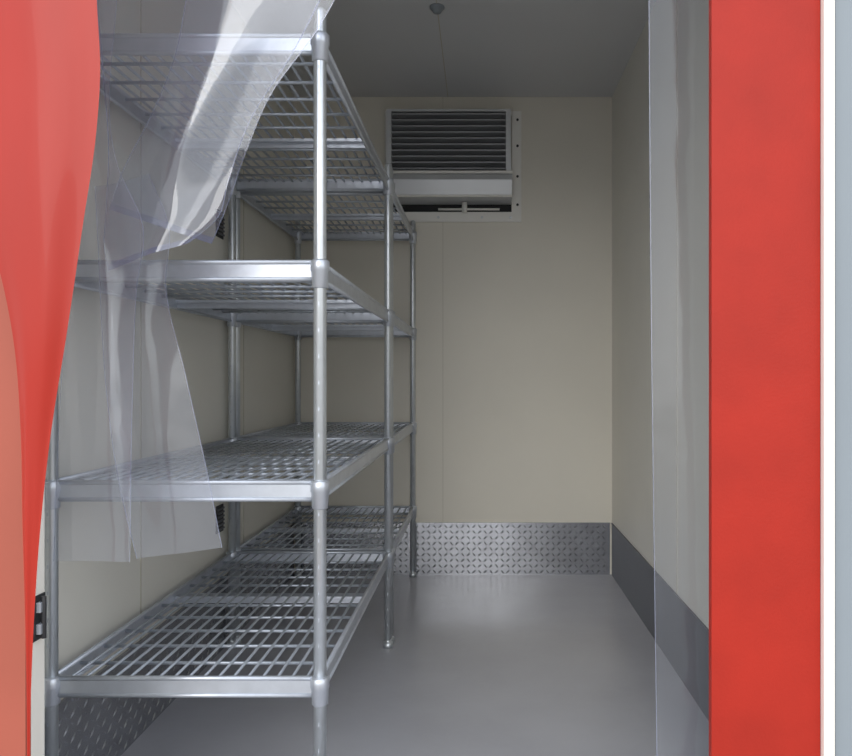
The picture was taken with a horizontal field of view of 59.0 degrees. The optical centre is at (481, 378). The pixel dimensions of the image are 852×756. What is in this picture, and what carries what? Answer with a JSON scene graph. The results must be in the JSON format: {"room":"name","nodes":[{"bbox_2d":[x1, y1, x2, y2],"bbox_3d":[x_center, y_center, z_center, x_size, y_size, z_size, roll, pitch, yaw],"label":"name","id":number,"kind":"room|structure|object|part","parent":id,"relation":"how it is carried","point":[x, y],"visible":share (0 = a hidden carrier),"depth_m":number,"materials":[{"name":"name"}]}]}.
{"room":"walk-in cold room","nodes":[
{"label":"walk-in cold room","id":0,"kind":"room"},
{"bbox_2d":[59,0,293,699],"bbox_3d":[-0.900,-0.200,2.328,0.072,2.200,2.256,0,0,0],"label":"wall","id":1,"kind":"structure","parent":0,"point":[128,368],"depth_m":1.98,"materials":[{"name":"beige"}]},
{"bbox_2d":[59,523,294,755],"bbox_3d":[-0.863,0.780,2.325,0.006,0.239,2.241,0,0,0],"label":"baseboard","id":2,"kind":"structure","parent":1,"relation":"attached to","point":[87,726],"depth_m":1.88,"materials":[{"name":"metal"}]},
{"bbox_2d":[216,208,224,239],"bbox_3d":[-0.861,-0.510,2.470,0.010,0.090,0.064,0,0,0],"label":"air vent","id":3,"kind":"object","parent":1,"relation":"in","point":[220,215],"visible":1,"depth_m":2.46,"materials":[{"name":"grey plastic"}]},
{"bbox_2d":[216,503,224,533],"bbox_3d":[-0.861,0.460,2.470,0.010,0.090,0.064,0,0,0],"label":"air vent","id":4,"kind":"object","parent":1,"relation":"in","point":[220,510],"visible":1,"depth_m":2.46,"materials":[{"name":"grey plastic"}]},
{"bbox_2d":[121,574,708,755],"bbox_3d":[-0.134,1.175,2.338,1.605,0.550,2.375,0,0,0],"label":"floor","id":5,"kind":"structure","parent":0,"point":[476,664],"depth_m":2.21,"materials":[{"name":"grey paint"}]},
{"bbox_2d":[44,6,393,755],"bbox_3d":[-0.577,0.089,1.987,0.560,1.622,1.093,0,0,0],"label":"wire shelving unit","id":6,"kind":"object","parent":5,"relation":"on","point":[123,482],"visible":0.88,"depth_m":1.66,"materials":[{"name":"grey metal"}]},
{"bbox_3d":[-0.838,0.089,1.459,0.037,1.622,0.037,0,0,0],"label":"post","id":7,"kind":"part","parent":6,"relation":"part of","materials":[{"name":"silver metal"}]},
{"bbox_3d":[-0.577,0.217,1.987,0.533,0.042,1.066,0,0,0],"label":"shelf","id":8,"kind":"part","parent":6,"relation":"part of","materials":[{"name":"metal"}]},
{"bbox_3d":[-0.577,0.598,1.987,0.533,0.042,1.066,0,0,0],"label":"shelf","id":9,"kind":"part","parent":6,"relation":"part of","materials":[{"name":"metal"}]},
{"bbox_3d":[-0.577,-0.211,1.987,0.533,0.042,1.066,0,0,0],"label":"shelf","id":10,"kind":"part","parent":6,"relation":"part of","materials":[{"name":"metal"}]},
{"bbox_3d":[-0.838,0.089,2.515,0.037,1.622,0.037,0,0,0],"label":"post","id":11,"kind":"part","parent":6,"relation":"part of","materials":[{"name":"silver metal"}]},
{"bbox_3d":[-0.577,-0.651,1.987,0.533,0.042,1.066,0,0,0],"label":"shelf","id":12,"kind":"part","parent":6,"relation":"part of","materials":[{"name":"metal"}]},
{"bbox_3d":[-0.315,0.089,1.459,0.037,1.622,0.037,0,0,0],"label":"post","id":13,"kind":"part","parent":6,"relation":"part of","materials":[{"name":"silver metal"}]},
{"bbox_3d":[-0.315,0.089,2.515,0.037,1.622,0.037,0,0,0],"label":"post","id":14,"kind":"part","parent":6,"relation":"part of","materials":[{"name":"silver metal"}]},
{"bbox_2d":[235,168,416,643],"bbox_3d":[-0.577,0.089,2.987,0.560,1.622,0.892,0,0,0],"label":"wire shelving unit","id":15,"kind":"object","parent":5,"relation":"on","point":[400,328],"visible":0.51,"depth_m":3.08,"materials":[{"name":"grey metal"}]},
{"bbox_3d":[-0.838,0.089,2.560,0.037,1.622,0.037,0,0,0],"label":"post","id":16,"kind":"part","parent":15,"relation":"part of","materials":[{"name":"silver metal"}]},
{"bbox_3d":[-0.838,0.089,3.415,0.037,1.622,0.037,0,0,0],"label":"post","id":17,"kind":"part","parent":15,"relation":"part of","materials":[{"name":"silver metal"}]},
{"bbox_3d":[-0.577,-0.211,2.987,0.533,0.042,0.865,0,0,0],"label":"shelf","id":18,"kind":"part","parent":15,"relation":"part of","materials":[{"name":"metal"}]},
{"bbox_3d":[-0.577,0.217,2.987,0.533,0.042,0.865,0,0,0],"label":"shelf","id":19,"kind":"part","parent":15,"relation":"part of","materials":[{"name":"metal"}]},
{"bbox_3d":[-0.577,0.598,2.987,0.533,0.042,0.865,0,0,0],"label":"shelf","id":20,"kind":"part","parent":15,"relation":"part of","materials":[{"name":"metal"}]},
{"bbox_3d":[-0.577,-0.651,2.987,0.533,0.042,0.865,0,0,0],"label":"shelf","id":21,"kind":"part","parent":15,"relation":"part of","materials":[{"name":"metal"}]},
{"bbox_3d":[-0.315,0.089,2.560,0.037,1.622,0.037,0,0,0],"label":"post","id":22,"kind":"part","parent":15,"relation":"part of","materials":[{"name":"silver metal"}]},
{"bbox_3d":[-0.315,0.089,3.415,0.037,1.622,0.037,0,0,0],"label":"post","id":23,"kind":"part","parent":15,"relation":"part of","materials":[{"name":"silver metal"}]},
{"bbox_2d":[0,0,851,755],"bbox_3d":[-0.134,0.040,1.169,1.925,2.820,0.062,0,0,0],"label":"door frame","id":24,"kind":"structure","parent":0,"point":[765,55],"depth_m":1.15,"materials":[{"name":"red paint"}]},
{"bbox_2d":[33,592,46,642],"bbox_3d":[-0.693,0.375,1.179,0.014,0.070,0.038,0,0,0],"label":"door hinge","id":25,"kind":"object","parent":24,"relation":"attached to","point":[40,613],"visible":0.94,"depth_m":1.18,"materials":[{"name":"grey plastic"}]},
{"bbox_2d":[0,0,99,755],"bbox_3d":[-0.714,-0.185,1.105,0.304,2.130,0.032,0,0,0],"label":"curtain","id":26,"kind":"object","parent":24,"relation":"hanging from","point":[50,49],"visible":1,"depth_m":1.10,"materials":[{"name":"red plastic"}]},
{"bbox_2d":[821,0,834,755],"bbox_3d":[0.529,0.040,1.144,0.020,2.820,0.012,0,0,0],"label":"trim","id":27,"kind":"structure","parent":24,"relation":"attached to","point":[827,6],"depth_m":1.14,"materials":[{"name":"white"}]},
{"bbox_2d":[230,0,655,96],"bbox_3d":[-0.134,-1.334,2.363,1.605,0.072,2.326,0,0,0],"label":"ceiling","id":28,"kind":"structure","parent":0,"point":[378,48],"depth_m":2.90,"materials":[{"name":"beige"}]},
{"bbox_2d":[430,3,443,14],"bbox_3d":[-0.157,-1.289,2.620,0.052,0.022,0.052,0,0,0],"label":"ceiling sensor","id":29,"kind":"object","parent":28,"relation":"attached to","point":[437,8],"depth_m":2.61,"materials":[{"name":"grey plastic"}]},
{"bbox_2d":[294,97,611,573],"bbox_3d":[-0.134,-0.200,3.490,1.605,2.200,0.071,0,0,0],"label":"wall","id":30,"kind":"structure","parent":0,"point":[514,319],"depth_m":3.46,"materials":[{"name":"beige"}]},
{"bbox_2d":[385,109,520,221],"bbox_3d":[-0.133,-0.976,3.400,0.628,0.508,0.112,0,0,0],"label":"refrigeration evaporator","id":31,"kind":"object","parent":30,"relation":"attached to","point":[448,165],"visible":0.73,"depth_m":3.40,"materials":[{"name":"white metal"}]},
{"bbox_3d":[-0.151,-1.072,3.414,0.562,0.292,0.059,0,0,0],"label":"grille frame","id":32,"kind":"part","parent":31,"relation":"part of","materials":[{"name":"white metal"}]},
{"bbox_2d":[393,171,512,204],"bbox_3d":[-0.135,-0.865,3.394,0.544,0.130,0.100,0,0,0],"label":"drip tray","id":33,"kind":"object","parent":31,"relation":"on","point":[411,187],"depth_m":3.35,"materials":[{"name":"white metal"}]},
{"bbox_2d":[300,522,609,573],"bbox_3d":[-0.134,0.780,3.453,1.445,0.239,0.006,0,0,0],"label":"baseboard","id":34,"kind":"structure","parent":30,"relation":"attached to","point":[441,547],"depth_m":3.45,"materials":[{"name":"metal"}]},
{"bbox_2d":[612,0,708,628],"bbox_3d":[0.633,-0.200,2.328,0.072,2.200,2.256,0,0,0],"label":"wall","id":35,"kind":"structure","parent":0,"point":[660,100],"depth_m":2.46,"materials":[{"name":"beige"}]},
{"bbox_2d":[611,523,708,720],"bbox_3d":[0.596,0.780,2.325,0.006,0.239,2.241,0,0,0],"label":"baseboard","id":36,"kind":"structure","parent":35,"relation":"attached to","point":[683,638],"depth_m":2.41,"materials":[{"name":"grey metal"}]}
]}

